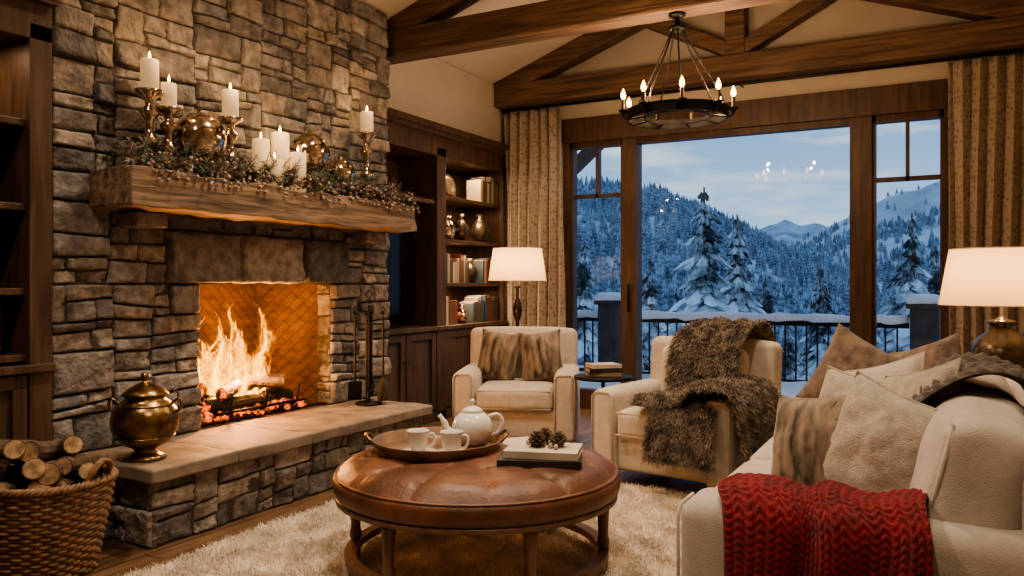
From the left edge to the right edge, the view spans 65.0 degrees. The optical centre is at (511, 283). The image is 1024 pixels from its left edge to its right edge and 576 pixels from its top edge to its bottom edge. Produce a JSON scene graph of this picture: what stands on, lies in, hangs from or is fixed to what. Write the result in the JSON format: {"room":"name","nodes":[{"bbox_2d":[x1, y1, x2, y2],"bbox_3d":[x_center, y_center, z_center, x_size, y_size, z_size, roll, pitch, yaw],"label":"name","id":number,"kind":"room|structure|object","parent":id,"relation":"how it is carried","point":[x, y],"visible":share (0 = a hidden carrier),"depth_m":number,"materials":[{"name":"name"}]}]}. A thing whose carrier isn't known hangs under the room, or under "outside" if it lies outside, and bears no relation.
{"room":"living room","nodes":[
{"label":"living room","id":0,"kind":"room"},
{"bbox_2d":[81,409,708,575],"bbox_3d":[-0.285,1.350,3.309,5.850,0.100,10.350,0,0,28],"label":"floor","id":1,"kind":"structure","parent":0,"point":[117,557],"depth_m":4.26,"materials":[{"name":"brown wood"}]},
{"bbox_2d":[0,0,58,463],"bbox_3d":[-2.914,-0.100,3.557,0.690,2.800,1.485,0,0,28],"label":"built-in bookcase","id":2,"kind":"object","parent":1,"relation":"on","point":[26,365],"visible":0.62,"depth_m":4.03,"materials":[{"name":"brown wood"}]},
{"bbox_2d":[0,305,0,350],"bbox_3d":[-2.764,-0.156,3.825,0.180,1.000,0.540,0,0,28],"label":"books","id":3,"kind":"object","parent":2,"relation":"in","point":[0,305],"visible":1,"depth_m":4.02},
{"bbox_2d":[0,458,118,575],"bbox_3d":[-2.152,1.038,3.631,0.709,0.526,0.560,0,0,8],"label":"basket","id":4,"kind":"object","parent":1,"relation":"on","point":[41,533],"visible":0.91,"depth_m":3.43,"materials":[{"name":"brown wicker"}]},
{"bbox_2d":[0,435,107,523],"bbox_3d":[-2.169,0.906,3.626,0.589,0.469,0.436,0,0,-18],"label":"firewood logs","id":5,"kind":"object","parent":4,"relation":"in","point":[37,464],"visible":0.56,"depth_m":3.54,"materials":[{"name":"brown wood"}]},
{"bbox_2d":[52,0,391,453],"bbox_3d":[-1.923,-0.457,5.479,0.895,3.521,2.836,0,0,28],"label":"stone chimney","id":6,"kind":"object","parent":1,"relation":"on","point":[126,289],"visible":0.66,"depth_m":4.84,"materials":[{"name":"grey stone"}]},
{"bbox_2d":[89,165,416,233],"bbox_3d":[-1.516,-0.504,5.305,0.395,0.233,2.522,0,0,28],"label":"mantel beam","id":7,"kind":"structure","parent":6,"relation":"attached to","point":[124,188],"depth_m":4.74,"materials":[{"name":"brown wood"}]},
{"bbox_2d":[98,130,434,212],"bbox_3d":[-1.431,-0.685,5.329,0.502,0.356,2.837,0,0,28],"label":"garland","id":8,"kind":"object","parent":7,"relation":"on","point":[316,182],"visible":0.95,"depth_m":4.93},
{"bbox_2d":[134,51,164,167],"bbox_3d":[-2.005,-0.952,4.449,0.184,0.679,0.184,0,0,28],"label":"candlestick","id":9,"kind":"object","parent":8,"relation":"on","point":[149,90],"visible":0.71,"depth_m":4.42,"materials":[{"name":"gold metal"}]},
{"bbox_2d":[155,76,183,168],"bbox_3d":[-1.935,-0.896,4.536,0.184,0.569,0.184,0,0,28],"label":"candlestick","id":10,"kind":"object","parent":8,"relation":"on","point":[168,108],"visible":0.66,"depth_m":4.51,"materials":[{"name":"gold metal"}]},
{"bbox_2d":[173,109,226,176],"bbox_3d":[-1.835,-0.819,4.721,0.310,0.413,0.310,0,0,28],"label":"glass ball","id":11,"kind":"object","parent":8,"relation":"on","point":[196,128],"visible":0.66,"depth_m":4.61,"materials":[{"name":"gold metal"}]},
{"bbox_2d":[217,83,243,181],"bbox_3d":[-1.734,-0.926,4.951,0.184,0.629,0.184,0,0,28],"label":"candlestick","id":12,"kind":"object","parent":8,"relation":"on","point":[230,117],"visible":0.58,"depth_m":4.91,"materials":[{"name":"gold metal"}]},
{"bbox_2d":[252,133,269,179],"bbox_3d":[-1.623,-0.798,5.198,0.112,0.373,0.112,0,0,28],"label":"pillar candle","id":13,"kind":"object","parent":8,"relation":"on","point":[260,145],"visible":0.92,"depth_m":5.15,"materials":[{"name":"wax"}]},
{"bbox_2d":[266,152,282,185],"bbox_3d":[-1.510,-0.727,5.113,0.108,0.229,0.108,0,0,28],"label":"pillar candle","id":14,"kind":"object","parent":8,"relation":"on","point":[278,169],"visible":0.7,"depth_m":5.07,"materials":[{"name":"wax"}]},
{"bbox_2d":[271,127,288,189],"bbox_3d":[-1.534,-0.831,5.320,0.120,0.437,0.120,0,0,28],"label":"pillar candle","id":15,"kind":"object","parent":8,"relation":"on","point":[279,140],"visible":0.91,"depth_m":5.27,"materials":[{"name":"wax"}]},
{"bbox_2d":[290,147,305,191],"bbox_3d":[-1.414,-0.764,5.312,0.108,0.304,0.108,0,0,28],"label":"pillar candle","id":16,"kind":"object","parent":8,"relation":"on","point":[297,155],"visible":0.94,"depth_m":5.27,"materials":[{"name":"wax"}]},
{"bbox_2d":[289,130,329,192],"bbox_3d":[-1.397,-0.836,5.553,0.280,0.448,0.280,0,0,28],"label":"glass ball","id":17,"kind":"object","parent":8,"relation":"on","point":[317,150],"visible":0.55,"depth_m":5.46,"materials":[{"name":"gold metal"}]},
{"bbox_2d":[324,156,355,181],"bbox_3d":[-1.246,-0.768,5.812,0.230,0.313,0.230,0,0,28],"label":"glass ball","id":18,"kind":"object","parent":8,"relation":"on","point":[348,169],"visible":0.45,"depth_m":5.73,"materials":[{"name":"gold metal"}]},
{"bbox_2d":[356,107,376,200],"bbox_3d":[-1.098,-0.982,6.085,0.184,0.739,0.184,0,0,28],"label":"candlestick","id":19,"kind":"object","parent":8,"relation":"on","point":[366,133],"visible":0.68,"depth_m":6.05,"materials":[{"name":"gold metal"}]},
{"bbox_2d":[198,284,317,425],"bbox_3d":[-1.945,0.375,5.633,0.460,1.050,1.200,0,0,28],"label":"lining","id":20,"kind":"object","parent":6,"relation":"attached to","point":[290,311],"visible":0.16,"depth_m":6.07,"materials":[{"name":"orange brick"}]},
{"bbox_2d":[198,366,307,421],"bbox_3d":[-1.858,0.740,5.568,0.485,0.329,0.966,0,0,28],"label":"logs","id":21,"kind":"object","parent":20,"relation":"in","point":[219,409],"visible":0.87,"depth_m":5.44,"materials":[{"name":"black wood"}]},
{"bbox_2d":[198,304,271,400],"bbox_3d":[-1.896,0.462,5.529,0.341,0.705,0.744,0,0,34],"label":"fire","id":22,"kind":"object","parent":21,"relation":"on","point":[237,367],"visible":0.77,"depth_m":5.43,"materials":[{"name":"orange"}]},
{"bbox_2d":[100,399,432,547],"bbox_3d":[-1.459,1.098,5.092,0.700,0.410,2.414,0,0,28],"label":"stone hearth","id":23,"kind":"object","parent":1,"relation":"on","point":[209,478],"visible":0.74,"depth_m":4.50,"materials":[{"name":"grey stone"}]},
{"bbox_2d":[107,372,182,462],"bbox_3d":[-1.883,0.674,4.128,0.329,0.448,0.329,0,0,-36],"label":"brass urn","id":24,"kind":"object","parent":23,"relation":"on","point":[145,420],"visible":1,"depth_m":4.03,"materials":[{"name":"gold metal"}]},
{"bbox_2d":[348,290,388,405],"bbox_3d":[-1.069,0.471,6.006,0.261,0.853,0.210,0,0,-39],"label":"fireplace tool set","id":25,"kind":"object","parent":23,"relation":"on","point":[354,387],"visible":1,"depth_m":6.00,"materials":[{"name":"black metal"}]},
{"bbox_2d":[124,481,695,575],"bbox_3d":[0.030,1.288,3.965,2.699,0.109,2.784,0,0,28],"label":"shag rug","id":26,"kind":"object","parent":1,"relation":"on","point":[642,521],"visible":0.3,"depth_m":3.85,"materials":[{"name":"carpet"}]},
{"bbox_2d":[332,433,620,575],"bbox_3d":[-0.159,1.026,3.701,1.308,0.524,1.308,0,0,21],"label":"leather ottoman","id":27,"kind":"object","parent":26,"relation":"on","point":[476,496],"visible":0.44,"depth_m":3.22,"materials":[{"name":"brown leather"}]},
{"bbox_2d":[364,426,508,462],"bbox_3d":[-0.349,0.735,3.770,0.604,0.093,0.604,0,0,39],"label":"serving tray","id":28,"kind":"object","parent":27,"relation":"on","point":[389,444],"visible":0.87,"depth_m":3.59,"materials":[{"name":"brown wood"}]},
{"bbox_2d":[401,428,435,450],"bbox_3d":[-0.427,0.719,3.665,0.166,0.103,0.164,0,0,-6],"label":"tea cup","id":29,"kind":"object","parent":28,"relation":"on","point":[417,437],"visible":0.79,"depth_m":3.63,"materials":[{"name":"white ceramic"}]},
{"bbox_2d":[435,429,469,450],"bbox_3d":[-0.272,0.719,3.637,0.166,0.103,0.164,0,0,11],"label":"tea cup","id":30,"kind":"object","parent":28,"relation":"on","point":[451,439],"visible":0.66,"depth_m":3.61,"materials":[{"name":"white ceramic"}]},
{"bbox_2d":[438,399,503,445],"bbox_3d":[-0.197,0.660,3.853,0.257,0.220,0.205,0,0,35],"label":"teapot","id":31,"kind":"object","parent":28,"relation":"on","point":[472,420],"visible":0.9,"depth_m":3.80,"materials":[{"name":"white ceramic"}]},
{"bbox_2d":[497,436,582,468],"bbox_3d":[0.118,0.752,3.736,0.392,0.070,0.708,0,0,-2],"label":"books","id":32,"kind":"object","parent":27,"relation":"on","point":[517,452],"visible":0.8,"depth_m":3.43,"materials":[{"name":"paper"}]},
{"bbox_2d":[526,427,566,449],"bbox_3d":[0.147,0.682,3.555,0.159,0.069,0.194,0,0,-35],"label":"pinecones","id":33,"kind":"object","parent":32,"relation":"on","point":[539,438],"visible":1,"depth_m":3.53,"materials":[{"name":"brown plant"}]},
{"bbox_2d":[386,107,508,424],"bbox_3d":[-0.809,-0.100,7.864,0.584,2.800,2.395,0,0,28],"label":"built-in bookcase","id":34,"kind":"object","parent":1,"relation":"on","point":[425,354],"visible":0.44,"depth_m":7.72,"materials":[{"name":"brown wood"}]},
{"bbox_2d":[386,232,413,328],"bbox_3d":[-1.171,-0.075,7.295,0.200,0.950,0.920,0,0,28],"label":"television","id":35,"kind":"object","parent":34,"relation":"on","point":[400,254],"visible":0.27,"depth_m":7.48,"materials":[{"name":"black metal"}]},
{"bbox_2d":[446,174,455,196],"bbox_3d":[-0.691,-1.000,8.138,0.097,0.255,0.500,0,0,28],"label":"decorative plates","id":36,"kind":"object","parent":34,"relation":"on","point":[450,185],"visible":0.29,"depth_m":8.25,"materials":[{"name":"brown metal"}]},
{"bbox_2d":[458,305,469,322],"label":"vases","id":37,"kind":"object","parent":34,"relation":"on","point":[463,315],"depth_m":8.12,"materials":[{"name":"brown metal"}]},
{"bbox_2d":[446,214,489,241],"label":"vases","id":38,"kind":"object","parent":34,"relation":"on","point":[458,229],"depth_m":8.19,"materials":[{"name":"brown metal"}]},
{"bbox_2d":[446,177,497,324],"bbox_3d":[-0.481,-0.374,8.320,0.170,1.546,1.057,0,0,28],"label":"books","id":39,"kind":"object","parent":34,"relation":"in","point":[481,308],"visible":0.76,"depth_m":8.44,"materials":[{"name":"paper"}]},
{"bbox_2d":[467,259,478,282],"label":"vases","id":40,"kind":"object","parent":34,"relation":"on","point":[473,272],"depth_m":8.30,"materials":[{"name":"brown metal"}]},
{"bbox_2d":[452,326,579,442],"bbox_3d":[0.061,0.835,6.639,0.985,0.931,0.947,0,0,6],"label":"armchair","id":41,"kind":"object","parent":1,"relation":"on","point":[526,407],"visible":0.66,"depth_m":6.22,"materials":[{"name":"beige fabric"}]},
{"bbox_2d":[477,328,522,380],"bbox_3d":[-0.116,0.605,6.649,0.433,0.472,0.212,0,0,15],"label":"fur pillow","id":42,"kind":"object","parent":41,"relation":"on","point":[498,354],"visible":0.96,"depth_m":6.58,"materials":[{"name":"brown fur"}]},
{"bbox_2d":[517,329,562,380],"bbox_3d":[0.240,0.600,6.608,0.394,0.462,0.214,0,0,-13],"label":"fur pillow","id":43,"kind":"object","parent":41,"relation":"on","point":[540,352],"visible":0.91,"depth_m":6.54,"materials":[{"name":"brown fur"}]},
{"bbox_2d":[488,247,546,325],"bbox_3d":[0.051,0.483,7.453,0.547,1.634,0.548,0,0,28],"label":"table lamp","id":44,"kind":"object","parent":1,"relation":"on","point":[517,264],"visible":0.73,"depth_m":7.25,"materials":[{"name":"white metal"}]},
{"bbox_2d":[574,373,632,387],"bbox_3d":[0.686,0.995,6.063,0.440,0.610,0.440,0,0,28],"label":"round side table","id":45,"kind":"object","parent":1,"relation":"on","point":[581,377],"visible":0.43,"depth_m":5.92,"materials":[{"name":"brown wood"}]},
{"bbox_2d":[584,362,622,376],"bbox_3d":[0.686,0.645,6.063,0.282,0.088,0.214,0,0,-8],"label":"stacked books","id":46,"kind":"object","parent":45,"relation":"on","point":[601,369],"visible":1,"depth_m":5.97,"materials":[{"name":"paper"}]},
{"bbox_2d":[591,336,781,487],"bbox_3d":[1.179,0.835,5.330,0.985,0.931,0.947,0,0,38],"label":"armchair","id":47,"kind":"object","parent":1,"relation":"on","point":[617,433],"visible":0.41,"depth_m":5.19,"materials":[{"name":"beige fabric"}]},
{"bbox_2d":[624,316,782,476],"bbox_3d":[1.356,0.757,5.181,0.862,1.073,1.272,0,0,38],"label":"fur throw","id":48,"kind":"object","parent":47,"relation":"on","point":[703,361],"visible":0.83,"depth_m":4.88,"materials":[{"name":"brown fur"}]},
{"bbox_2d":[676,375,1023,575],"bbox_3d":[1.575,0.835,3.411,1.174,0.930,2.560,0,0,28],"label":"sofa","id":49,"kind":"object","parent":1,"relation":"on","point":[969,465],"visible":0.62,"depth_m":2.26,"materials":[{"name":"fabric"}]},
{"bbox_2d":[771,395,846,486],"bbox_3d":[1.145,0.614,3.041,0.218,0.458,0.436,0,0,-35],"label":"fur pillow","id":50,"kind":"object","parent":49,"relation":"on","point":[804,427],"visible":0.59,"depth_m":3.00,"materials":[{"name":"beige fur"}]},
{"bbox_2d":[717,472,932,575],"bbox_3d":[0.973,0.918,2.502,0.654,0.644,0.586,0,0,28],"label":"knit throw","id":51,"kind":"object","parent":49,"relation":"on","point":[774,525],"visible":0.95,"depth_m":2.31,"materials":[{"name":"red fabric"}]},
{"bbox_2d":[796,323,899,397],"bbox_3d":[1.828,0.530,4.264,0.225,0.641,0.641,0,0,-35],"label":"throw pillow","id":52,"kind":"object","parent":49,"relation":"on","point":[846,351],"visible":0.35,"depth_m":4.28,"materials":[{"name":"fabric"}]},
{"bbox_2d":[819,366,882,397],"bbox_3d":[1.490,0.600,3.513,0.234,0.446,0.498,0,0,-32],"label":"throw pillow","id":53,"kind":"object","parent":49,"relation":"on","point":[837,382],"visible":0.15,"depth_m":3.60,"materials":[{"name":"fabric"}]},
{"bbox_2d":[823,369,937,492],"bbox_3d":[1.288,0.585,2.803,0.252,0.539,0.565,0,0,-31],"label":"throw pillow","id":54,"kind":"object","parent":49,"relation":"on","point":[877,436],"visible":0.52,"depth_m":2.74,"materials":[{"name":"fabric"}]},
{"bbox_2d":[844,351,924,381],"bbox_3d":[1.768,0.570,3.817,0.219,0.518,0.545,0,0,-32],"label":"throw pillow","id":55,"kind":"object","parent":49,"relation":"on","point":[915,363],"visible":0.1,"depth_m":3.77,"materials":[{"name":"fabric"}]},
{"bbox_2d":[882,358,961,406],"bbox_3d":[1.530,0.530,3.038,0.206,0.532,0.549,0,0,-4],"label":"throw pillow","id":56,"kind":"object","parent":49,"relation":"on","point":[909,384],"visible":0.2,"depth_m":2.97,"materials":[{"name":"fabric"}]},
{"bbox_2d":[890,331,961,368],"bbox_3d":[2.053,0.510,4.008,0.215,0.568,0.602,0,0,-10],"label":"throw pillow","id":57,"kind":"object","parent":49,"relation":"on","point":[946,347],"visible":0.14,"depth_m":3.90,"materials":[{"name":"fabric"}]},
{"bbox_2d":[912,352,1023,403],"bbox_3d":[1.798,0.537,3.017,0.655,0.526,0.821,0,0,28],"label":"throw blanket","id":58,"kind":"object","parent":49,"relation":"on","point":[980,364],"visible":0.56,"depth_m":2.85,"materials":[{"name":"beige fabric"}]},
{"bbox_3d":[2.856,0.991,4.651,0.500,0.618,0.500,0,0,28],"label":"end table","id":59,"kind":"object","parent":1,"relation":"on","visible":0},
{"bbox_2d":[938,246,1023,389],"bbox_3d":[2.838,0.238,4.661,0.657,0.889,0.658,0,0,28],"label":"table lamp","id":60,"kind":"object","parent":59,"relation":"on","point":[973,276],"visible":0.7,"depth_m":4.50,"materials":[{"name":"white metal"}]},
{"bbox_2d":[357,0,582,83],"bbox_3d":[-0.143,-2.567,3.573,6.050,1.247,11.150,0,0,28],"label":"ceiling","id":61,"kind":"structure","parent":0,"point":[493,65],"depth_m":7.99,"materials":[{"name":"paint"}]},
{"bbox_2d":[386,0,791,64],"bbox_3d":[1.231,-2.462,5.598,5.414,1.184,0.220,0,0,28],"label":"roof truss","id":62,"kind":"object","parent":61,"relation":"attached to","point":[425,29],"visible":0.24,"depth_m":6.15,"materials":[{"name":"brown wood"}]},
{"bbox_2d":[619,11,737,129],"bbox_3d":[1.159,-1.516,5.637,0.816,0.748,0.806,0,0,28],"label":"chandelier","id":63,"kind":"object","parent":62,"relation":"hanging from","point":[681,104],"visible":1,"depth_m":5.55,"materials":[{"name":"black metal"}]},
{"bbox_2d":[494,0,1023,109],"bbox_3d":[2.215,-2.462,7.419,5.414,1.184,0.220,0,0,28],"label":"roof truss","id":64,"kind":"object","parent":61,"relation":"attached to","point":[997,25],"visible":0.84,"depth_m":7.30,"materials":[{"name":"brown wood"}]},
{"bbox_2d":[577,148,603,173],"bbox_3d":[-0.988,-0.400,11.789,5.048,3.600,0.300,0,0,28],"label":"bracket","id":65,"kind":"object","parent":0,"point":[584,157],"visible":0.02,"depth_m":10.67,"materials":[{"name":"brown wood"}]},
{"bbox_2d":[506,0,1023,325],"bbox_3d":[2.128,-0.885,7.773,6.050,4.370,0.200,0,0,28],"label":"wall","id":66,"kind":"structure","parent":0,"point":[842,19],"depth_m":7.45,"materials":[{"name":"beige paint"}]},
{"bbox_2d":[562,79,948,408],"bbox_3d":[2.152,-0.215,7.691,3.590,3.030,0.242,0,0,28],"label":"window","id":67,"kind":"structure","parent":66,"relation":"in","point":[861,110],"depth_m":7.37,"materials":[{"name":"brown wood"}]},
{"bbox_2d":[501,48,1023,112],"bbox_3d":[2.242,-1.865,7.499,5.306,0.044,0.172,0,0,28],"label":"curtain rod","id":68,"kind":"object","parent":66,"relation":"attached to","point":[1019,51],"visible":0.97,"depth_m":7.28,"materials":[{"name":"brown wood"}]},
{"bbox_2d":[504,106,565,327],"bbox_3d":[0.234,-0.275,8.506,0.722,3.130,0.153,0,0,28],"label":"curtain","id":69,"kind":"object","parent":68,"relation":"hanging from","point":[533,137],"visible":0.67,"depth_m":8.48,"materials":[{"name":"fabric"}]},
{"bbox_2d":[948,54,1023,354],"bbox_3d":[3.974,-0.275,6.493,0.802,3.130,0.146,0,0,28],"label":"curtain","id":70,"kind":"object","parent":68,"relation":"hanging from","point":[986,96],"visible":0.56,"depth_m":6.56,"materials":[{"name":"fabric"}]},
{"bbox_3d":[-2.950,-0.340,4.636,0.100,3.279,10.150,0,0,28],"label":"wall","id":71,"kind":"structure","parent":0,"visible":0},
{"bbox_2d":[386,58,504,143],"bbox_3d":[-2.596,-1.823,4.445,0.695,0.635,10.140,0,0,28],"label":"wall","id":72,"kind":"structure","parent":71,"relation":"attached to","point":[432,89],"depth_m":7.80,"materials":[{"name":"beige paint"}]},
{"label":"outside","id":73,"kind":"structure","parent":0,"visible":0},
{"bbox_2d":[758,219,825,247],"bbox_3d":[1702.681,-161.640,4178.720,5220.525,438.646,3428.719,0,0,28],"label":"peaks","id":74,"kind":"object","parent":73,"point":[785,230],"visible":0.03,"depth_m":4275.07,"materials":[{"name":"blue snow"}]},
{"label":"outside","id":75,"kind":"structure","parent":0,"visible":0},
{"bbox_2d":[578,365,810,396],"bbox_3d":[2.215,1.342,9.352,13.000,0.516,2.640,0,0,28],"label":"deck","id":76,"kind":"object","parent":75,"point":[790,389],"visible":0.02,"depth_m":9.85,"materials":[{"name":"stone"}]},
{"bbox_2d":[577,292,939,381],"bbox_3d":[2.875,0.782,10.160,12.186,1.337,0.395,0,0,28],"label":"deck railing","id":77,"kind":"object","parent":76,"relation":"on","point":[924,308],"visible":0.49,"depth_m":9.91,"materials":[{"name":"metal"}]},
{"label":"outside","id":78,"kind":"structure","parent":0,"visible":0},
{"bbox_2d":[577,181,939,333],"bbox_3d":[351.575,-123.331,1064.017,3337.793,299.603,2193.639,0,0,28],"label":"terrain","id":79,"kind":"structure","parent":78,"point":[906,203],"depth_m":965.61,"materials":[{"name":"snow"}]},
{"bbox_2d":[577,175,939,376],"bbox_3d":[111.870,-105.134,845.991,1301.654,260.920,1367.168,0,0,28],"label":"forest","id":80,"kind":"object","parent":79,"relation":"on","point":[787,298],"visible":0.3,"depth_m":485.01,"materials":[{"name":"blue plant"}]},
{"bbox_2d":[577,187,939,378],"bbox_3d":[19.870,10.630,106.437,124.336,28.948,156.074,0,0,28],"label":"trees","id":81,"kind":"object","parent":79,"relation":"on","point":[701,267],"visible":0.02,"depth_m":34.47,"materials":[{"name":"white plant"}]}
]}

